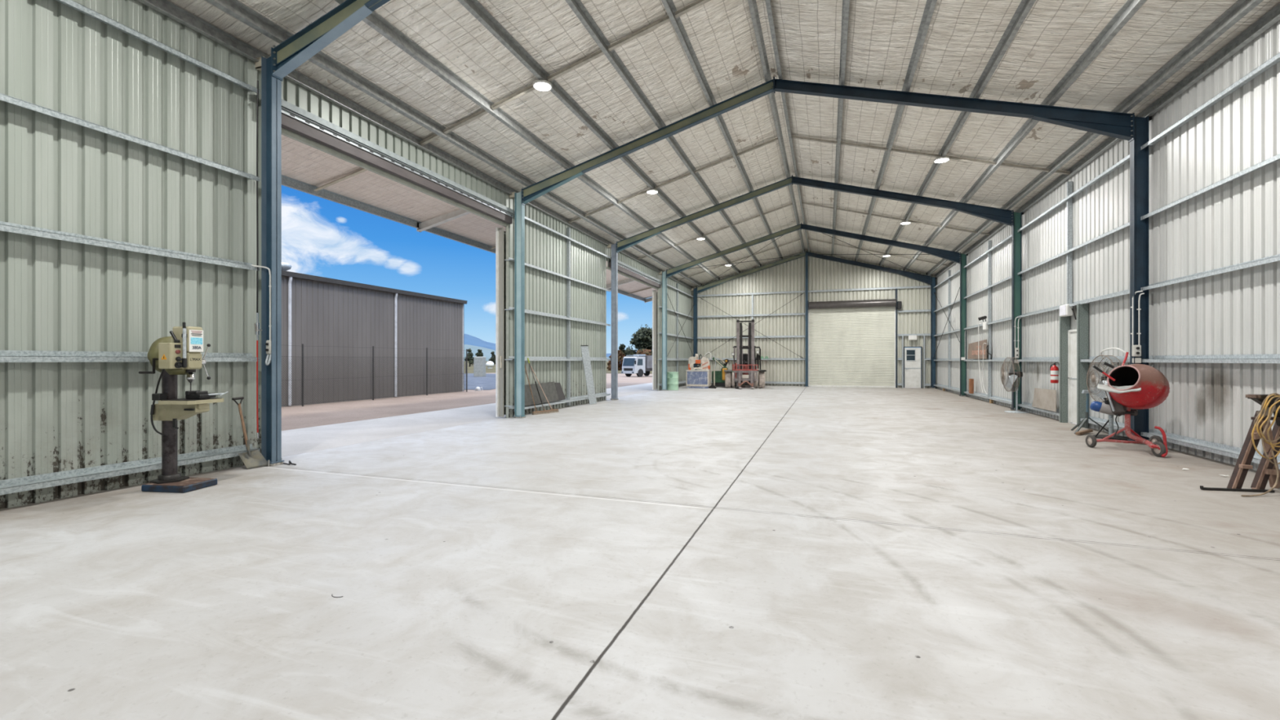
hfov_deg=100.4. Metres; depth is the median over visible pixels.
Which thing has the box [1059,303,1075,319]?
exit light
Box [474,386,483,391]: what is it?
car
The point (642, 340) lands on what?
tree
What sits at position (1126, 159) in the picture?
girt
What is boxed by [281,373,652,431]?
gravel yard
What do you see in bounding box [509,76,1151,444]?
frame
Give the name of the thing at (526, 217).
girt
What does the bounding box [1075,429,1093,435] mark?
board
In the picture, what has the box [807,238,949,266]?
purlin bridging
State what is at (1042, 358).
girt
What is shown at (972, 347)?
board
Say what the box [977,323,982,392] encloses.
cable
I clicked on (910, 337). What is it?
exit light
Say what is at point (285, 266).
roof vent
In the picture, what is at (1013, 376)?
pedestal fan
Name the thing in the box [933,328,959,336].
girt
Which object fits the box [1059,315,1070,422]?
post
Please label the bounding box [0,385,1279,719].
floor
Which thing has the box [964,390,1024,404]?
girt
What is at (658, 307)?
trim
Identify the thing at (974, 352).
print
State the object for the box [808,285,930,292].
girt
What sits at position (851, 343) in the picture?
roller door
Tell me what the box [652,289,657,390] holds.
sliding door
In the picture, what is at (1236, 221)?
wall
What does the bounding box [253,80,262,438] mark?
air hose
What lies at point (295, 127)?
roller door
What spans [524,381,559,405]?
board
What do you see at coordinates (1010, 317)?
girt
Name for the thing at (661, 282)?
girt
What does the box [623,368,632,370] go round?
grille
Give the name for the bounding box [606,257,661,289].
header
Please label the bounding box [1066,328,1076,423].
door
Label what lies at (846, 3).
purlin
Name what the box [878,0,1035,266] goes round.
purlin
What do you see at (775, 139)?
purlin bridging
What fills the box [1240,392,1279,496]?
lead
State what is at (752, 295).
bar
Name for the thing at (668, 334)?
girt
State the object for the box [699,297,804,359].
rod
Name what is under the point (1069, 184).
girt bridging
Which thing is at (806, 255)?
post
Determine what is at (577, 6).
purlin
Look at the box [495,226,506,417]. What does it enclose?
sliding door
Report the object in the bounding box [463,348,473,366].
tree
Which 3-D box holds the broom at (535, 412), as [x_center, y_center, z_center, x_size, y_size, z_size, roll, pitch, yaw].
[-2.864,0.663,14.017,0.084,1.574,0.750,0,0,32]
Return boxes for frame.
[254,0,390,466]
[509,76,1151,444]
[607,174,1023,411]
[658,222,968,396]
[690,250,937,388]
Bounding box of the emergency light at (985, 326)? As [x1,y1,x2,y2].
[977,315,988,330]
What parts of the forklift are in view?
guard post, mast rail, mast rail, seat, plate, load backrest, mast rail, mast rail, guard post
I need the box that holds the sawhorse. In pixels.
[1226,394,1279,489]
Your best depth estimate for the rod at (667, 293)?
27.83 m
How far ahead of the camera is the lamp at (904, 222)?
18.95 m
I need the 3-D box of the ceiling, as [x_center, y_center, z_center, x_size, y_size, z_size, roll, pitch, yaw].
[1.754,-5.200,8.409,12.910,1.794,44.691,0,0,19]
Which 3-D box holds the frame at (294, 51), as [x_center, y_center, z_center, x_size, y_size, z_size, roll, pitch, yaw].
[0.684,-2.263,5.353,12.830,7.425,0.198,0,0,19]
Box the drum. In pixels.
[666,372,678,390]
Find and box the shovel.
[231,396,267,469]
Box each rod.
[666,293,693,356]
[666,302,694,356]
[691,254,800,268]
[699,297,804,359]
[702,235,782,286]
[703,292,804,356]
[813,253,928,254]
[822,232,924,275]
[933,287,959,359]
[933,292,959,342]
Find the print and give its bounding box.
[972,350,985,355]
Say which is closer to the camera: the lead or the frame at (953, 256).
the lead
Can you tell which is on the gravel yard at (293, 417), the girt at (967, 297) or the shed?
the shed
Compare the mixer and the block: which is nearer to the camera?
the mixer
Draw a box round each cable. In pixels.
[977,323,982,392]
[982,342,986,394]
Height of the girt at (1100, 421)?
0.117 m
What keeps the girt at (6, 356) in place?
attached to the wall at (56, 174)
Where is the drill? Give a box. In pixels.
[138,322,227,493]
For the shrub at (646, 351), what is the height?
4.910 m
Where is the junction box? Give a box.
[960,329,968,359]
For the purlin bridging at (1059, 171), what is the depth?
13.12 m
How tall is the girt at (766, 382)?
0.112 m
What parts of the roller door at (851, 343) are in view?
rail, motor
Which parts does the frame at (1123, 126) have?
plate, apex plate, plate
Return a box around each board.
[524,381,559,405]
[555,382,565,400]
[967,339,986,359]
[1031,387,1056,412]
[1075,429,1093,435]
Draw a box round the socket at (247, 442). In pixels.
[245,440,251,455]
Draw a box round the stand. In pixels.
[1071,390,1108,433]
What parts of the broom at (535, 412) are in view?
handle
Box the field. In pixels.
[463,360,652,373]
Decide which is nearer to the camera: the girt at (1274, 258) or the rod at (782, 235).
the girt at (1274, 258)
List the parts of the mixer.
tilt lever, arm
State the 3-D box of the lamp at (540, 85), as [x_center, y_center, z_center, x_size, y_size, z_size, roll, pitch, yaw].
[-1.738,-4.954,9.495,0.338,0.172,0.338,0,0,19]
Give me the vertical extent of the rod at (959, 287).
3.119 m
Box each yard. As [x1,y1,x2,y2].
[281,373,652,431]
[463,373,495,390]
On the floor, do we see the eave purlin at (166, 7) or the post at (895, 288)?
the post at (895, 288)
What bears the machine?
on the floor
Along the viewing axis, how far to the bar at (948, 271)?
24.12 m
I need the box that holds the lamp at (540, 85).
[533,79,551,91]
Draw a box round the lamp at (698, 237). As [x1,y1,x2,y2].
[696,236,705,239]
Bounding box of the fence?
[281,343,467,406]
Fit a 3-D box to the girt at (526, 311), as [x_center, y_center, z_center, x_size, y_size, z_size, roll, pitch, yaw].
[-2.186,-1.286,16.373,0.155,0.117,6.313,0,0,19]
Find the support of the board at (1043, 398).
on the girt at (1026, 405)
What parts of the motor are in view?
casing, post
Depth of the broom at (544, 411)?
14.28 m
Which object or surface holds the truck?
on the gravel yard at (293, 417)
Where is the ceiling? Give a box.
[167,0,1279,287]
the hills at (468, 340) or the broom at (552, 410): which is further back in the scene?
the hills at (468, 340)
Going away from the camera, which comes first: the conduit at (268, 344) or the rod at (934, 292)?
the conduit at (268, 344)
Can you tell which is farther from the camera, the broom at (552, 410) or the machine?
the machine
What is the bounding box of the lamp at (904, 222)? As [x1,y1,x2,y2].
[900,220,911,224]
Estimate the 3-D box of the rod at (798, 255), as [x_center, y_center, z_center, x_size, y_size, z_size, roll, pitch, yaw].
[5.201,-4.998,27.275,8.292,1.540,0.038,0,0,-29]
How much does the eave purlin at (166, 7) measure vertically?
0.150 m
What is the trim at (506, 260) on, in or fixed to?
attached to the wall at (56, 174)
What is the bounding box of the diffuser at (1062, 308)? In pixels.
[1059,305,1066,315]
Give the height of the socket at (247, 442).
0.214 m
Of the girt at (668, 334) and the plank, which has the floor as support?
the plank
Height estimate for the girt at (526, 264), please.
0.117 m
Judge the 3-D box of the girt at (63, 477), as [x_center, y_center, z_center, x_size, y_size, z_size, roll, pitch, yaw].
[-6.374,1.224,4.420,0.155,0.117,6.313,0,0,19]
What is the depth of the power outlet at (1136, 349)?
9.24 m
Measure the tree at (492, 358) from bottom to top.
4.561 m
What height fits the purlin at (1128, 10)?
0.181 m
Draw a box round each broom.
[524,365,542,414]
[527,357,550,413]
[531,367,558,413]
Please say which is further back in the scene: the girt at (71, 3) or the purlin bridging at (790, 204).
the purlin bridging at (790, 204)
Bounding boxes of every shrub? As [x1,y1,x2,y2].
[606,349,625,370]
[635,348,651,355]
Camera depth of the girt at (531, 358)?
15.74 m
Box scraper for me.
[708,368,715,388]
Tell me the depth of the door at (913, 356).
27.63 m
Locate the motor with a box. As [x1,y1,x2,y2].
[1089,397,1121,439]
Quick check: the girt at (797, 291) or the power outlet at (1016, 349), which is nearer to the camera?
the power outlet at (1016, 349)
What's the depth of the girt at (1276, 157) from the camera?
7.46 m
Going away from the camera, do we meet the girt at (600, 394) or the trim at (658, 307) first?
the girt at (600, 394)
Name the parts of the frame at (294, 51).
plate, plate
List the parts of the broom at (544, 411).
handle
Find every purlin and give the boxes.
[136,0,693,288]
[204,0,702,286]
[334,0,719,280]
[457,0,740,273]
[564,0,761,266]
[661,0,782,259]
[747,0,804,252]
[765,0,809,252]
[831,0,849,257]
[854,0,937,261]
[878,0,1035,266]
[902,0,1146,271]
[926,0,1263,275]
[934,2,1279,277]
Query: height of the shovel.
0.956 m
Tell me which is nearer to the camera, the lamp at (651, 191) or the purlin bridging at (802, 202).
the lamp at (651, 191)
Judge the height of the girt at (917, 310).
0.112 m
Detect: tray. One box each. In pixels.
[685,369,711,370]
[1097,383,1141,393]
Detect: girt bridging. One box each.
[566,226,570,405]
[1066,181,1072,304]
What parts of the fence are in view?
post, post, post, post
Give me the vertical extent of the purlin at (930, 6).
0.181 m
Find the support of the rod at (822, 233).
attached to the frame at (930, 280)
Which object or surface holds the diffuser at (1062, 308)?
attached to the exit light at (1065, 310)
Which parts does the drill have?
gear lever, selector knob, selector knob, table arm, gear lever, name plate, label plate, feed handle, feed handle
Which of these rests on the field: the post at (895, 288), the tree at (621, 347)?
the tree at (621, 347)
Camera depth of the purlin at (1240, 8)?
8.46 m
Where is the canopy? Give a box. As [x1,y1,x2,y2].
[281,134,657,302]
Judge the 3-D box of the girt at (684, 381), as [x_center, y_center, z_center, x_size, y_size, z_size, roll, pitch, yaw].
[2.037,1.224,28.426,0.155,0.117,6.523,0,0,19]
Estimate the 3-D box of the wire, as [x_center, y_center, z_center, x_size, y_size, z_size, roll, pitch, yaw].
[-4.893,1.421,7.421,0.355,0.060,0.071,0,0,33]
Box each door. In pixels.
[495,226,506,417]
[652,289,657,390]
[807,297,902,387]
[903,346,922,387]
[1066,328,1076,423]
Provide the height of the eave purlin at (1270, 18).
0.150 m
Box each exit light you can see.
[908,335,916,340]
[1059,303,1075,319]
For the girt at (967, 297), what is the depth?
24.18 m
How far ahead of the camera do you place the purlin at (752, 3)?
12.07 m
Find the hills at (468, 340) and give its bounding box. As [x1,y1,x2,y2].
[463,333,636,356]
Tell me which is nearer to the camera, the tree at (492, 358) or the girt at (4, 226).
the girt at (4, 226)
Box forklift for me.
[724,319,766,388]
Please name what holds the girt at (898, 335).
attached to the frame at (930, 280)
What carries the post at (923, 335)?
on the floor
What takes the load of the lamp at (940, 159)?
hanging from the purlin at (1024, 6)
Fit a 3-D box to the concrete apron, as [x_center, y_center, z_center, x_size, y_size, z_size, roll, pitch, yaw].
[-4.306,1.527,15.284,2.865,0.146,42.000,0,0,19]
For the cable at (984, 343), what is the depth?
18.44 m
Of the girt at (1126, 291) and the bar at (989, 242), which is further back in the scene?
the bar at (989, 242)
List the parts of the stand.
leg, leg, post, leg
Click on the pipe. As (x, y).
(1120, 349)
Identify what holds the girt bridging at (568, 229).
attached to the girt at (526, 311)
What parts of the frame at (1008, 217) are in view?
plate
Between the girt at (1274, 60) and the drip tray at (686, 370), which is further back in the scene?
the drip tray at (686, 370)
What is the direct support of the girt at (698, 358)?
attached to the frame at (930, 280)
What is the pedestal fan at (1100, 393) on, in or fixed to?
on the floor
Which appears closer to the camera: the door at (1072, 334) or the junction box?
the door at (1072, 334)
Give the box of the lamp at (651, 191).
[646,188,657,194]
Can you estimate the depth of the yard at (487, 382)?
36.26 m
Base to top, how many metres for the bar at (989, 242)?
5.475 m
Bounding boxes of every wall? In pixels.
[0,0,691,508]
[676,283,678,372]
[691,249,936,388]
[936,20,1279,471]
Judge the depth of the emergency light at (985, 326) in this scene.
18.16 m
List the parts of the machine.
arm, yellow panel, post arm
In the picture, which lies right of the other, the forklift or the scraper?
the forklift
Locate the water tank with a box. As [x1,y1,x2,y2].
[485,360,493,368]
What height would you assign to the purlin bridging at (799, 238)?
1.788 m
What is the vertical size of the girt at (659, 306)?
0.117 m
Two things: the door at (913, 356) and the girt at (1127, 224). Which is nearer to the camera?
the girt at (1127, 224)
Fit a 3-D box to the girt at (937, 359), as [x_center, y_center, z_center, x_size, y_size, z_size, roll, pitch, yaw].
[14.026,-0.017,24.225,0.155,0.117,6.523,0,0,19]
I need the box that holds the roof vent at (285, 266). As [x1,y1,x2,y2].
[281,262,291,271]
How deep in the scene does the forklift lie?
27.14 m
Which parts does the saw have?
panel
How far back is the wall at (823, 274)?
29.73 m
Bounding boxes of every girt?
[0,93,260,182]
[0,221,260,271]
[0,350,260,362]
[0,443,260,495]
[55,0,260,93]
[508,257,610,292]
[508,306,610,325]
[508,355,610,360]
[508,391,610,411]
[513,211,610,258]
[658,306,693,318]
[658,332,693,338]
[658,358,688,360]
[658,380,686,386]
[661,281,693,297]
[692,290,805,296]
[693,312,805,317]
[693,335,805,338]
[697,358,805,359]
[711,380,805,384]
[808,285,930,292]
[897,309,930,312]
[897,333,930,336]
[933,266,968,288]
[933,297,968,312]
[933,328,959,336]
[933,358,967,360]
[933,383,968,391]
[964,229,1024,267]
[964,272,1023,298]
[964,313,1024,329]
[964,357,1024,361]
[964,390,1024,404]
[1017,144,1153,231]
[1017,215,1152,275]
[1017,283,1153,317]
[1017,356,1059,361]
[1017,402,1059,415]
[1080,355,1153,362]
[1080,415,1153,435]
[1142,52,1279,148]
[1142,153,1279,219]
[1142,253,1279,290]
[1142,354,1279,363]
[1142,429,1279,468]
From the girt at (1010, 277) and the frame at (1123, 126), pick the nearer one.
the frame at (1123, 126)
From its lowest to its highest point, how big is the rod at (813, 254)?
1.528 m
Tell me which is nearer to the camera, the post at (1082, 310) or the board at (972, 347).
the post at (1082, 310)
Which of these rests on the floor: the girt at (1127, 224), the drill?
the drill
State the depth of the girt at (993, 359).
17.56 m
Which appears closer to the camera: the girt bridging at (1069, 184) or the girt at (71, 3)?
the girt at (71, 3)
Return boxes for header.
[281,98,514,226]
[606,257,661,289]
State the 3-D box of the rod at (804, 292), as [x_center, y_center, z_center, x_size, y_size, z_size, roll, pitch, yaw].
[6.260,-1.875,30.190,5.861,3.668,0.041,0,0,19]
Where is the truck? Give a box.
[619,354,652,377]
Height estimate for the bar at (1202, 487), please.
0.043 m
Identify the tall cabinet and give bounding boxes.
[473,356,485,376]
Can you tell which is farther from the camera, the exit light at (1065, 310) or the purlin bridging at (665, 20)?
the exit light at (1065, 310)
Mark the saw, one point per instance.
(695, 379)
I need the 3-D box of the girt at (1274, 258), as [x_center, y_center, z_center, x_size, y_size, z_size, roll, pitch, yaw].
[7.709,-1.256,6.196,0.155,0.117,6.313,0,0,19]
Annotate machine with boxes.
[711,356,736,386]
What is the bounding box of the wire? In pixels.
[283,460,296,465]
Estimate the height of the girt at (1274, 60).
0.117 m
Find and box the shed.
[281,262,466,407]
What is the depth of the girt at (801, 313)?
30.33 m
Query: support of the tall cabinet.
on the yard at (487, 382)
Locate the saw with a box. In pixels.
[685,351,715,388]
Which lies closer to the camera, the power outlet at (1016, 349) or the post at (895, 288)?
the power outlet at (1016, 349)
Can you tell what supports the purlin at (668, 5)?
attached to the frame at (1008, 217)
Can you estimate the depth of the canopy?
12.53 m
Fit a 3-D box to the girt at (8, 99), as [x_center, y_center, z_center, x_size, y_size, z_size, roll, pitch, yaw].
[-6.374,-2.526,4.420,0.155,0.117,6.313,0,0,19]
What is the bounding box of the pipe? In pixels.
[1100,347,1129,359]
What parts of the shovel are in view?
handle, blade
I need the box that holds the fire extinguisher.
[1049,362,1059,382]
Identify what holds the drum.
on the floor
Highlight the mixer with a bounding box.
[1085,351,1169,457]
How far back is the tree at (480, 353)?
147.47 m
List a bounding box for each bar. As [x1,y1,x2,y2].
[751,294,753,319]
[947,270,951,391]
[987,240,991,400]
[1102,436,1129,440]
[1200,485,1275,493]
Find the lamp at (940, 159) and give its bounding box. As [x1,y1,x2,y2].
[933,153,949,163]
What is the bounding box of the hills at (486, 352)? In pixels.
[463,344,609,360]
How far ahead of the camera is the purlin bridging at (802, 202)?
19.13 m
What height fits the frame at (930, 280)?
7.425 m
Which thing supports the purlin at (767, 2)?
on the frame at (294, 51)
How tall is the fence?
1.990 m
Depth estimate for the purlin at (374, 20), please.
9.71 m
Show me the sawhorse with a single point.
(1266, 470)
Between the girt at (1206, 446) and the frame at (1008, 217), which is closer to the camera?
the girt at (1206, 446)
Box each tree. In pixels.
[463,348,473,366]
[475,349,483,356]
[488,351,495,366]
[618,343,627,356]
[625,324,652,356]
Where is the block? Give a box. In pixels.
[968,378,973,393]
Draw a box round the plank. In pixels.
[580,345,596,404]
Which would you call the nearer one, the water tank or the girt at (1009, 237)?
the girt at (1009, 237)
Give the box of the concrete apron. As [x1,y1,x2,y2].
[281,382,657,457]
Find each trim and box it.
[504,223,512,417]
[657,288,661,390]
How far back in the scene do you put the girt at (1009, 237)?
17.84 m
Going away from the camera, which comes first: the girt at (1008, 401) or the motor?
the motor
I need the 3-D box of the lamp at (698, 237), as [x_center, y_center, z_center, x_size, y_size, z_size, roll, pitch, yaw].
[2.450,-4.954,21.449,0.338,0.172,0.338,0,0,19]
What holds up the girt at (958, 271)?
attached to the frame at (930, 280)
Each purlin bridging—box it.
[419,0,711,146]
[568,137,778,223]
[637,203,792,259]
[677,238,799,280]
[791,135,1070,174]
[801,201,990,235]
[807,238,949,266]
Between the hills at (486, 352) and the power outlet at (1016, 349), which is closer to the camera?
the power outlet at (1016, 349)
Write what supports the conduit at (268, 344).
attached to the frame at (294, 51)
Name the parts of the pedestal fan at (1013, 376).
blade, blade, motor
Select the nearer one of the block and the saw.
the block
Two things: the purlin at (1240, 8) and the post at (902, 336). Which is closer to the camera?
the purlin at (1240, 8)
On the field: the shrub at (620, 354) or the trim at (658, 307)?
the shrub at (620, 354)
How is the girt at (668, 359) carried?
attached to the wall at (56, 174)
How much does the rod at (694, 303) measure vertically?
3.418 m
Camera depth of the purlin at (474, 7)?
10.05 m
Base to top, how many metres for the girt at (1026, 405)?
0.117 m
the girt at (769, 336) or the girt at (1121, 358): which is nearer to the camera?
the girt at (1121, 358)
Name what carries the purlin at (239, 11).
attached to the frame at (1008, 217)
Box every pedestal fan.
[1000,357,1029,413]
[1086,355,1129,438]
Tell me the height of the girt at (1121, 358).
0.117 m
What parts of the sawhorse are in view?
cross rail, leg, leg, leg, plate, leg, leg, cross rail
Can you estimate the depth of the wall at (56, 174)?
6.20 m
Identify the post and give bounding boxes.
[805,253,808,386]
[895,288,897,387]
[902,336,903,387]
[923,335,924,388]
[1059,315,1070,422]
[1076,303,1088,427]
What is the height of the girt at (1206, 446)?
0.117 m
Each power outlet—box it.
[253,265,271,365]
[1013,316,1021,363]
[1130,290,1144,363]
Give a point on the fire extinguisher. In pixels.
(1054, 370)
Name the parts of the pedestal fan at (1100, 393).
blade, blade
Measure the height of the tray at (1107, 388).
0.144 m
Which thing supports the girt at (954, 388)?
attached to the frame at (930, 280)

